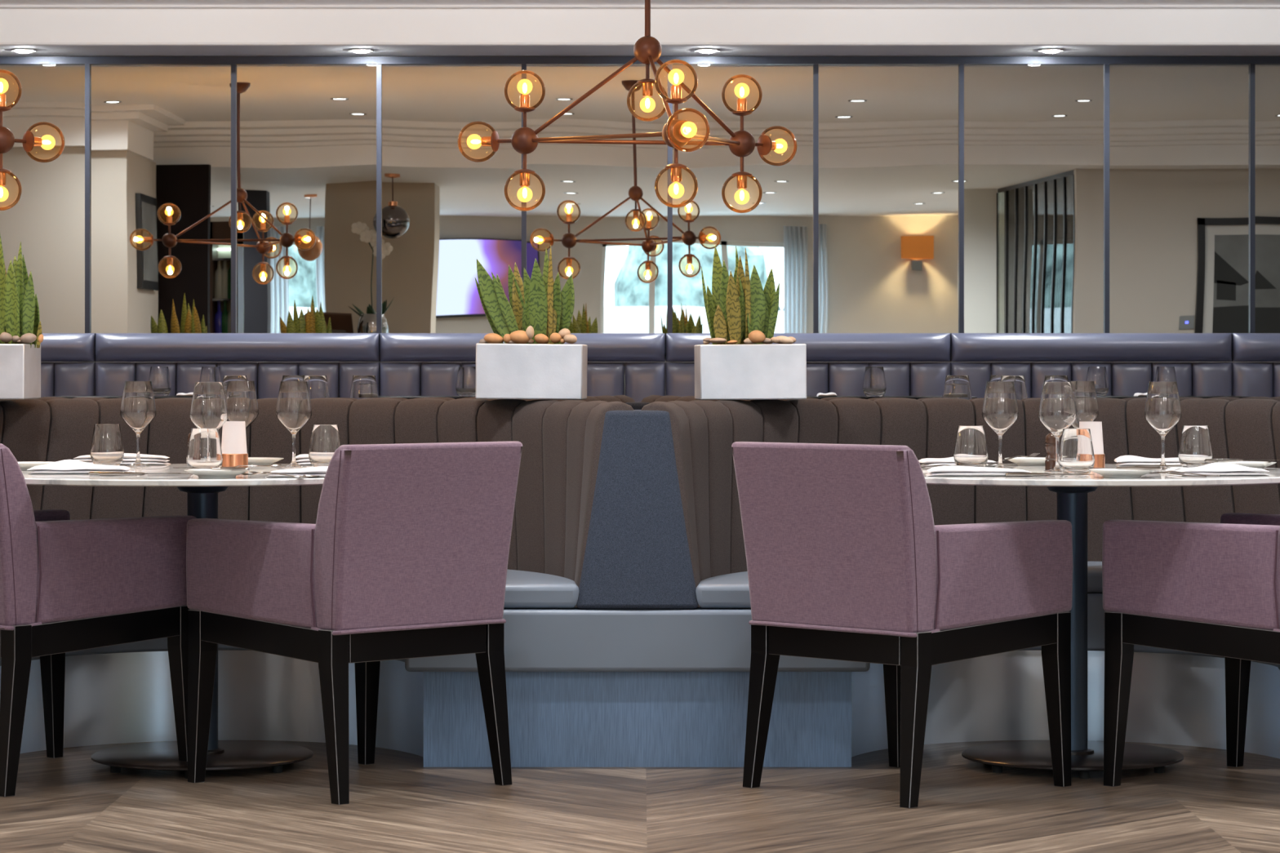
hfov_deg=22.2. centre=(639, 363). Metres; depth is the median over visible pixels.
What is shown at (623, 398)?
booth
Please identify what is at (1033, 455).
fork
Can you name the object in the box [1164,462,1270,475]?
napkin
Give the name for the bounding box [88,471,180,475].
table knife
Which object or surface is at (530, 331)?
pebble
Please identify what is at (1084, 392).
wine glass
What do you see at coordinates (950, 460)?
napkin
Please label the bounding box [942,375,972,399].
wine glass
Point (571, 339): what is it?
pebble
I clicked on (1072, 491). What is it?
round table
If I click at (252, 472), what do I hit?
fork
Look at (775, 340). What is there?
pebble
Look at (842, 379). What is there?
banquette backrest
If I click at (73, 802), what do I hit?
floor
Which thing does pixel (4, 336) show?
pebble
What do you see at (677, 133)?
globe chandelier
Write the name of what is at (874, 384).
tumbler
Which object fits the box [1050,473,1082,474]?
table knife
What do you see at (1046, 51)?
recessed light
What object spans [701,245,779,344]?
snake plant
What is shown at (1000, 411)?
wine glass
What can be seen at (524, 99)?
socket
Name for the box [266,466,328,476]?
napkin
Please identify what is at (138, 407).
wine glass
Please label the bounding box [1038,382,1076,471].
wine glass
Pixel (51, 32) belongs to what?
trim
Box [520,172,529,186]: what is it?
socket
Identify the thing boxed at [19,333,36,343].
pebble
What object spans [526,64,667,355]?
wall mirror
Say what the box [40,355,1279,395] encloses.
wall
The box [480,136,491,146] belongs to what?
socket
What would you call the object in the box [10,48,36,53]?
recessed light
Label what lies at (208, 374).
tumbler
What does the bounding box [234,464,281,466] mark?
fork
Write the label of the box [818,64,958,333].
wall mirror
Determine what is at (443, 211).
wall mirror
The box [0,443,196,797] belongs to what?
armchair
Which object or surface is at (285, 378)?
wine glass
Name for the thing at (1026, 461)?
napkin
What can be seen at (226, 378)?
wine glass
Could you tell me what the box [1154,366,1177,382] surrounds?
tumbler
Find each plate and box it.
[17,461,53,470]
[183,468,250,478]
[248,457,284,465]
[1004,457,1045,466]
[1088,468,1154,478]
[1213,461,1276,469]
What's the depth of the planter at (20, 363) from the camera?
8.98 m
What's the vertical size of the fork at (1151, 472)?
0.011 m
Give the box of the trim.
[0,8,1279,56]
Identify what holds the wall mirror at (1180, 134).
attached to the wall
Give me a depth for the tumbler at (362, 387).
10.56 m
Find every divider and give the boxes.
[404,409,870,767]
[625,401,649,409]
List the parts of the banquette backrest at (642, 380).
backrest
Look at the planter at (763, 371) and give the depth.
8.99 m
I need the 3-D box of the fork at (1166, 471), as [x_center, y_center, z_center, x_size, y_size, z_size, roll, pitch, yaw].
[1.309,0.266,7.907,0.199,0.011,0.024,0,0,30]
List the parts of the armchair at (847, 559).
leg, backrest, leg, leg, arm, leg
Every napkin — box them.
[26,459,135,474]
[73,453,170,464]
[175,392,193,396]
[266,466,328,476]
[295,453,311,465]
[816,392,837,396]
[918,457,996,466]
[925,465,1031,475]
[1114,455,1181,465]
[1133,392,1147,396]
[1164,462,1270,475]
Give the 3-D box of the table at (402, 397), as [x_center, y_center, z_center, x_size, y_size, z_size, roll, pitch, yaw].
[-0.720,0.502,12.500,0.700,0.752,0.440,0,0,0]
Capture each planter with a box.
[0,343,40,399]
[475,343,587,399]
[693,343,806,399]
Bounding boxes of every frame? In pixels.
[0,56,635,333]
[658,56,1279,333]
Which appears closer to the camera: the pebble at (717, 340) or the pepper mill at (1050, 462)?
the pepper mill at (1050, 462)
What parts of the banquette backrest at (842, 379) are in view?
backrest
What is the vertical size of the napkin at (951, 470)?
0.023 m
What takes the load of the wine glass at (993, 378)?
on the round table
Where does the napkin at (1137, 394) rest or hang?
on the table at (1108, 397)
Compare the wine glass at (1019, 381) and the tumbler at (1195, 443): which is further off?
the wine glass at (1019, 381)
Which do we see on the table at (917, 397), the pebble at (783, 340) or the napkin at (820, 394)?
the napkin at (820, 394)
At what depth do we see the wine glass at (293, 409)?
8.63 m
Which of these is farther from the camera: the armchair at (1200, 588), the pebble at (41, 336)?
the pebble at (41, 336)
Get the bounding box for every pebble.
[0,332,12,342]
[11,335,20,342]
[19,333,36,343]
[38,333,43,342]
[479,338,488,343]
[484,333,503,343]
[503,333,511,342]
[510,330,529,343]
[525,325,533,338]
[533,333,549,343]
[550,332,561,342]
[558,328,570,337]
[563,334,577,343]
[702,337,711,342]
[709,337,726,343]
[726,340,737,344]
[743,337,754,344]
[748,329,765,343]
[761,337,773,343]
[770,337,779,342]
[776,335,793,343]
[789,336,795,342]
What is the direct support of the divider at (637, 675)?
on the floor
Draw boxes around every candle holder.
[221,421,248,466]
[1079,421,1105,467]
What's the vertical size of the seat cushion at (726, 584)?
0.061 m
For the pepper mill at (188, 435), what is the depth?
8.61 m
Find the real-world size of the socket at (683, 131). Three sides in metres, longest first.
0.044 x 0.030 x 0.030 m
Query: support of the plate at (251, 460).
on the round table at (202, 493)
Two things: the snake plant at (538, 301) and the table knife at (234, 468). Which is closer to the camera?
the table knife at (234, 468)
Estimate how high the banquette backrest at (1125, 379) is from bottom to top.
0.992 m
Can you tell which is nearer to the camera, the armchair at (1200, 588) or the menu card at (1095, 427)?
the armchair at (1200, 588)
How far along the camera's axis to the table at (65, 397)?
12.28 m
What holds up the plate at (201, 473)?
on the round table at (202, 493)
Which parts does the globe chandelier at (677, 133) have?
globe, stem, stem, stem, globe, globe, rod, rod, rod, stem, globe, rod, stem, stem, globe, globe, globe, rod, rod, stem, stem, globe, globe, stem, globe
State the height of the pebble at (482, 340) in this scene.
0.018 m
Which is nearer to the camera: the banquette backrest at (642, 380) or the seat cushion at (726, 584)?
the seat cushion at (726, 584)
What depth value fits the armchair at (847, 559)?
7.74 m
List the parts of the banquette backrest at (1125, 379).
backrest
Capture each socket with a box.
[0,93,5,106]
[0,171,5,186]
[33,136,42,146]
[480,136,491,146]
[520,94,529,107]
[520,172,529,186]
[642,81,653,96]
[671,84,681,98]
[671,167,681,182]
[678,124,691,137]
[737,97,746,111]
[737,174,746,188]
[770,140,777,150]
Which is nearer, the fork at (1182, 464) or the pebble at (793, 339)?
the fork at (1182, 464)
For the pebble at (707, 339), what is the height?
0.014 m
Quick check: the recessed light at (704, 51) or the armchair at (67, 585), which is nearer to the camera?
the armchair at (67, 585)
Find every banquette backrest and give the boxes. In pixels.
[40,333,95,397]
[95,333,380,399]
[379,333,665,401]
[665,333,950,396]
[950,333,1231,398]
[1231,333,1279,397]
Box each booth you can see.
[0,395,635,403]
[0,398,634,757]
[640,395,1279,403]
[640,398,1279,759]
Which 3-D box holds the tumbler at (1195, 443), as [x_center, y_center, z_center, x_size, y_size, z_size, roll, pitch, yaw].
[1.443,0.218,8.480,0.089,0.113,0.089,0,0,0]
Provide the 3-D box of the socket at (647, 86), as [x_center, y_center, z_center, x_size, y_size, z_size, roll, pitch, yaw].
[0.022,-0.795,9.450,0.030,0.044,0.030,0,0,0]
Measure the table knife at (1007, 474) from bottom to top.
0.009 m
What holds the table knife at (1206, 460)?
on the plate at (1258, 464)
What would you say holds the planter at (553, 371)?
on the booth at (122, 693)
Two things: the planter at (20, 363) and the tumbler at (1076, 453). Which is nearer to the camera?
the tumbler at (1076, 453)
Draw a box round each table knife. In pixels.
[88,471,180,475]
[98,471,191,475]
[176,466,249,471]
[1004,472,1093,476]
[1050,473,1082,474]
[1084,466,1161,470]
[1204,458,1279,462]
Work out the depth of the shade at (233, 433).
8.43 m
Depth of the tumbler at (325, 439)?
8.56 m
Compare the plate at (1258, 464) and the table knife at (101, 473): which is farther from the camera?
the plate at (1258, 464)
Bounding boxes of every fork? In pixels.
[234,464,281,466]
[241,471,309,477]
[249,471,319,476]
[920,464,949,467]
[921,465,983,470]
[986,453,1039,465]
[1133,464,1189,466]
[1146,471,1206,477]
[1148,471,1220,476]
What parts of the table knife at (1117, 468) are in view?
blade, handle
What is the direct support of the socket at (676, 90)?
attached to the globe chandelier at (677, 133)
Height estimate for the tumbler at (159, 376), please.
0.113 m
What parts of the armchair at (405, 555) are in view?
leg, arm, leg, leg, backrest, leg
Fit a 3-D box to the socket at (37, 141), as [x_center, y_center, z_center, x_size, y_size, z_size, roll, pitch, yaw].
[-1.784,-0.653,9.613,0.044,0.030,0.030,0,-42,-42]
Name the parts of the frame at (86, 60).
rail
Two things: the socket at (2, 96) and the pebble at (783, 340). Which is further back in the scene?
the socket at (2, 96)
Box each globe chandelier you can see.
[0,69,64,210]
[457,0,797,213]
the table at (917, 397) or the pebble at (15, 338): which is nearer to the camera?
the pebble at (15, 338)
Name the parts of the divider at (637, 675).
panel, seat, plinth panel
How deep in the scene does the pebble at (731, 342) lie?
9.02 m
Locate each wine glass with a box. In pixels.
[120,381,156,466]
[190,382,227,429]
[222,375,247,395]
[225,381,258,429]
[275,381,311,466]
[281,375,303,381]
[302,375,329,399]
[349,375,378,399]
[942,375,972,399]
[982,381,1018,468]
[989,375,1001,381]
[1000,375,1027,399]
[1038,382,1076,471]
[1044,375,1068,382]
[1067,381,1098,428]
[1144,382,1182,470]
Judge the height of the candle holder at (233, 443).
0.124 m
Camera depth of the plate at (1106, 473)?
7.82 m
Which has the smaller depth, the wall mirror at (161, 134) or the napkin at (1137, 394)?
the napkin at (1137, 394)
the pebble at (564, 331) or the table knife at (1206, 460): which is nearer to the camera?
the table knife at (1206, 460)
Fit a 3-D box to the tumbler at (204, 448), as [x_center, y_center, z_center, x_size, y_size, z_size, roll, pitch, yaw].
[-1.080,0.218,8.100,0.089,0.113,0.089,0,0,0]
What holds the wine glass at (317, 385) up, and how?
on the round table
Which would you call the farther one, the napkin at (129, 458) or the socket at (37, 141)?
the socket at (37, 141)
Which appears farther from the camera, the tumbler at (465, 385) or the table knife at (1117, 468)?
the tumbler at (465, 385)
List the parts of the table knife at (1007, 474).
handle, blade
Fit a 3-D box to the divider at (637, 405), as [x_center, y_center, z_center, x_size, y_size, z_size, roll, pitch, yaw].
[-0.006,0.577,10.469,1.181,0.907,0.407,0,0,0]
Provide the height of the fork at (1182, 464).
0.018 m
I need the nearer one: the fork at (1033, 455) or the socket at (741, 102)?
the fork at (1033, 455)
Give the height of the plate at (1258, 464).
0.019 m
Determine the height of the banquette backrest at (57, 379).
0.992 m
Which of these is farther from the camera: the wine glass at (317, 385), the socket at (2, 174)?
the wine glass at (317, 385)
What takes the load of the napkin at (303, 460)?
on the round table at (202, 493)
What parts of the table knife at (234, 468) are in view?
blade, handle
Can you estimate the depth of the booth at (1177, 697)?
8.92 m
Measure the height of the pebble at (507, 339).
0.026 m
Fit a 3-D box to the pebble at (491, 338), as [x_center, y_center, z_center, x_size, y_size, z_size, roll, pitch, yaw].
[-0.405,-0.068,9.028,0.057,0.032,0.041,0,0,-27]
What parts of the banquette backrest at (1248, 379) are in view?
backrest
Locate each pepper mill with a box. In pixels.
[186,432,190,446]
[1044,433,1055,470]
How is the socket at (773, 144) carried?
attached to the globe chandelier at (677, 133)
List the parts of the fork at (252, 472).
handle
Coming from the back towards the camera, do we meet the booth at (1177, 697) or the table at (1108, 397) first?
the table at (1108, 397)
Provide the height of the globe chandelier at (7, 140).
1.061 m
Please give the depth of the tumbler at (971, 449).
8.42 m
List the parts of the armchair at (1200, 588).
leg, arm, leg, arm, backrest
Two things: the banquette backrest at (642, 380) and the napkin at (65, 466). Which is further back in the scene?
the banquette backrest at (642, 380)
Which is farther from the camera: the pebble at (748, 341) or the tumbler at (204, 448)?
the pebble at (748, 341)
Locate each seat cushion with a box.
[503,569,578,608]
[695,561,1102,608]
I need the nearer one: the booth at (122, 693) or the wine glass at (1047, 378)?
the booth at (122, 693)
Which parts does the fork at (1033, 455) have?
handle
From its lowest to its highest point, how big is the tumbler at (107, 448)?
0.113 m
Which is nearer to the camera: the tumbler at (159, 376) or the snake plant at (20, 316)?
the snake plant at (20, 316)
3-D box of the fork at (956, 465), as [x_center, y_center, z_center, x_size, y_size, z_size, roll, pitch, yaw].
[0.788,0.266,8.358,0.199,0.011,0.024,0,0,-25]
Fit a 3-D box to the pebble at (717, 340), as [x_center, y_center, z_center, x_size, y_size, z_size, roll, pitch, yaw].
[0.215,-0.063,9.027,0.049,0.016,0.044,0,0,-22]
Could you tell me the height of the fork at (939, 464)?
0.011 m
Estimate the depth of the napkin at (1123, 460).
8.76 m
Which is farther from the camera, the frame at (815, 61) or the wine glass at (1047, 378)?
the frame at (815, 61)
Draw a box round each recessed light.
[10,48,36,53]
[348,48,373,53]
[694,48,719,53]
[1038,48,1063,53]
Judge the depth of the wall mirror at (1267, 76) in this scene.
13.40 m
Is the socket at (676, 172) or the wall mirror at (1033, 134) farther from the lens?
the wall mirror at (1033, 134)
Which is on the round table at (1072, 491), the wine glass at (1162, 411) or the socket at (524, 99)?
the wine glass at (1162, 411)
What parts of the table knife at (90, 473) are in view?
handle, blade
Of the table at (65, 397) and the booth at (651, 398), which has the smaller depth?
the booth at (651, 398)
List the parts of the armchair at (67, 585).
leg, backrest, arm, leg, arm, leg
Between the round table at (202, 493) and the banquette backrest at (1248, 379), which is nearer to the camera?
the round table at (202, 493)
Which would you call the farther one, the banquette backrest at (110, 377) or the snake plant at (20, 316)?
the banquette backrest at (110, 377)
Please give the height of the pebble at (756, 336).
0.036 m
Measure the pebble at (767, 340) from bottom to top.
0.018 m
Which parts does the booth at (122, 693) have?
seat, backrest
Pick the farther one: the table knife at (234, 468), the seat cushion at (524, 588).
the seat cushion at (524, 588)
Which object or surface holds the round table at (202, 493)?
on the floor
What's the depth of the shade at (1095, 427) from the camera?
8.39 m
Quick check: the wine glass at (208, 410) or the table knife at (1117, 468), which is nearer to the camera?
the table knife at (1117, 468)
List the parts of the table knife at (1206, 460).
handle, blade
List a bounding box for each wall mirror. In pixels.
[0,64,84,333]
[90,64,231,333]
[236,64,376,333]
[382,64,521,333]
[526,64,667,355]
[672,64,813,333]
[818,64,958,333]
[964,64,1103,333]
[1109,64,1249,333]
[1255,64,1279,333]
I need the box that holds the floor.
[0,740,1279,852]
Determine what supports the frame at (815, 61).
attached to the wall
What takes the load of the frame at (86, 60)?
attached to the wall
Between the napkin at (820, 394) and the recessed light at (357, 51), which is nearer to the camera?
the napkin at (820, 394)
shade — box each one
[221,421,247,453]
[1079,421,1103,454]
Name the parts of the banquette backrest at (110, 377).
backrest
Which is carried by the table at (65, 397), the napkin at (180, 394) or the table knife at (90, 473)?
the napkin at (180, 394)
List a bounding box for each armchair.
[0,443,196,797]
[186,441,522,804]
[731,441,1072,808]
[1102,512,1279,786]
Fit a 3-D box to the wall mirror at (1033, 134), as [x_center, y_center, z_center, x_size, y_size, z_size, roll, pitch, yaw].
[1.616,-0.634,13.400,0.592,1.208,0.006,0,0,0]
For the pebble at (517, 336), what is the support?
on the planter at (553, 371)
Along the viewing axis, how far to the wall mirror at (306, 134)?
13.40 m
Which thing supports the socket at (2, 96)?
attached to the globe chandelier at (7, 140)
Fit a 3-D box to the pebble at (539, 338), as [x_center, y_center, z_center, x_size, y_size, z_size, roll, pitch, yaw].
[-0.272,-0.068,9.034,0.044,0.029,0.032,0,0,-33]
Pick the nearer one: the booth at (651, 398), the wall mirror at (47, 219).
the booth at (651, 398)
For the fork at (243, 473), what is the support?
on the round table at (202, 493)
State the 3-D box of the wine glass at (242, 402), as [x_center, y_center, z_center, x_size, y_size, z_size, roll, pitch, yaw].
[-1.080,0.161,8.840,0.096,0.227,0.096,0,0,-40]
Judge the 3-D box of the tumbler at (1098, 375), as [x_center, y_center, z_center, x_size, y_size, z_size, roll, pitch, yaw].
[1.743,0.069,12.450,0.089,0.113,0.089,0,0,0]
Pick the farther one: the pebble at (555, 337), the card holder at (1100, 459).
the pebble at (555, 337)
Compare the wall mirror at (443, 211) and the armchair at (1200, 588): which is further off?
the wall mirror at (443, 211)
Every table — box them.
[21,463,324,778]
[42,395,192,399]
[378,395,471,399]
[806,395,977,399]
[920,463,1279,778]
[1096,395,1248,399]
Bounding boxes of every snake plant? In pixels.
[0,235,41,347]
[475,244,574,344]
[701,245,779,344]
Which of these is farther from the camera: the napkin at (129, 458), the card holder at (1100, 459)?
the napkin at (129, 458)
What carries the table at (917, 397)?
on the platform
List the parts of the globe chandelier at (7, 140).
stem, stem, globe, globe, stem, globe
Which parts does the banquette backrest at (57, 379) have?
backrest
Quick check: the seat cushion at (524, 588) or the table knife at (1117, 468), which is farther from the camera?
the seat cushion at (524, 588)
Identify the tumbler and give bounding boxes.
[90,423,124,465]
[148,366,171,396]
[186,428,222,469]
[199,366,222,382]
[308,424,341,466]
[455,366,475,396]
[862,366,886,396]
[953,425,987,466]
[1057,428,1094,474]
[1085,366,1108,396]
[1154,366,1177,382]
[1177,425,1213,467]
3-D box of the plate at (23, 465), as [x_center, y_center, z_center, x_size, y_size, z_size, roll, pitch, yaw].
[-1.569,0.265,8.420,0.159,0.019,0.159,0,0,0]
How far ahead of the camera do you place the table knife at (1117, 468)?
7.83 m
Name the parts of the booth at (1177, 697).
backrest, seat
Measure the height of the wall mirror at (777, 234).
1.208 m
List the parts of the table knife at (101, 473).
handle, blade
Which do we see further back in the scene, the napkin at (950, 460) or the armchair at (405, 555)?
the napkin at (950, 460)

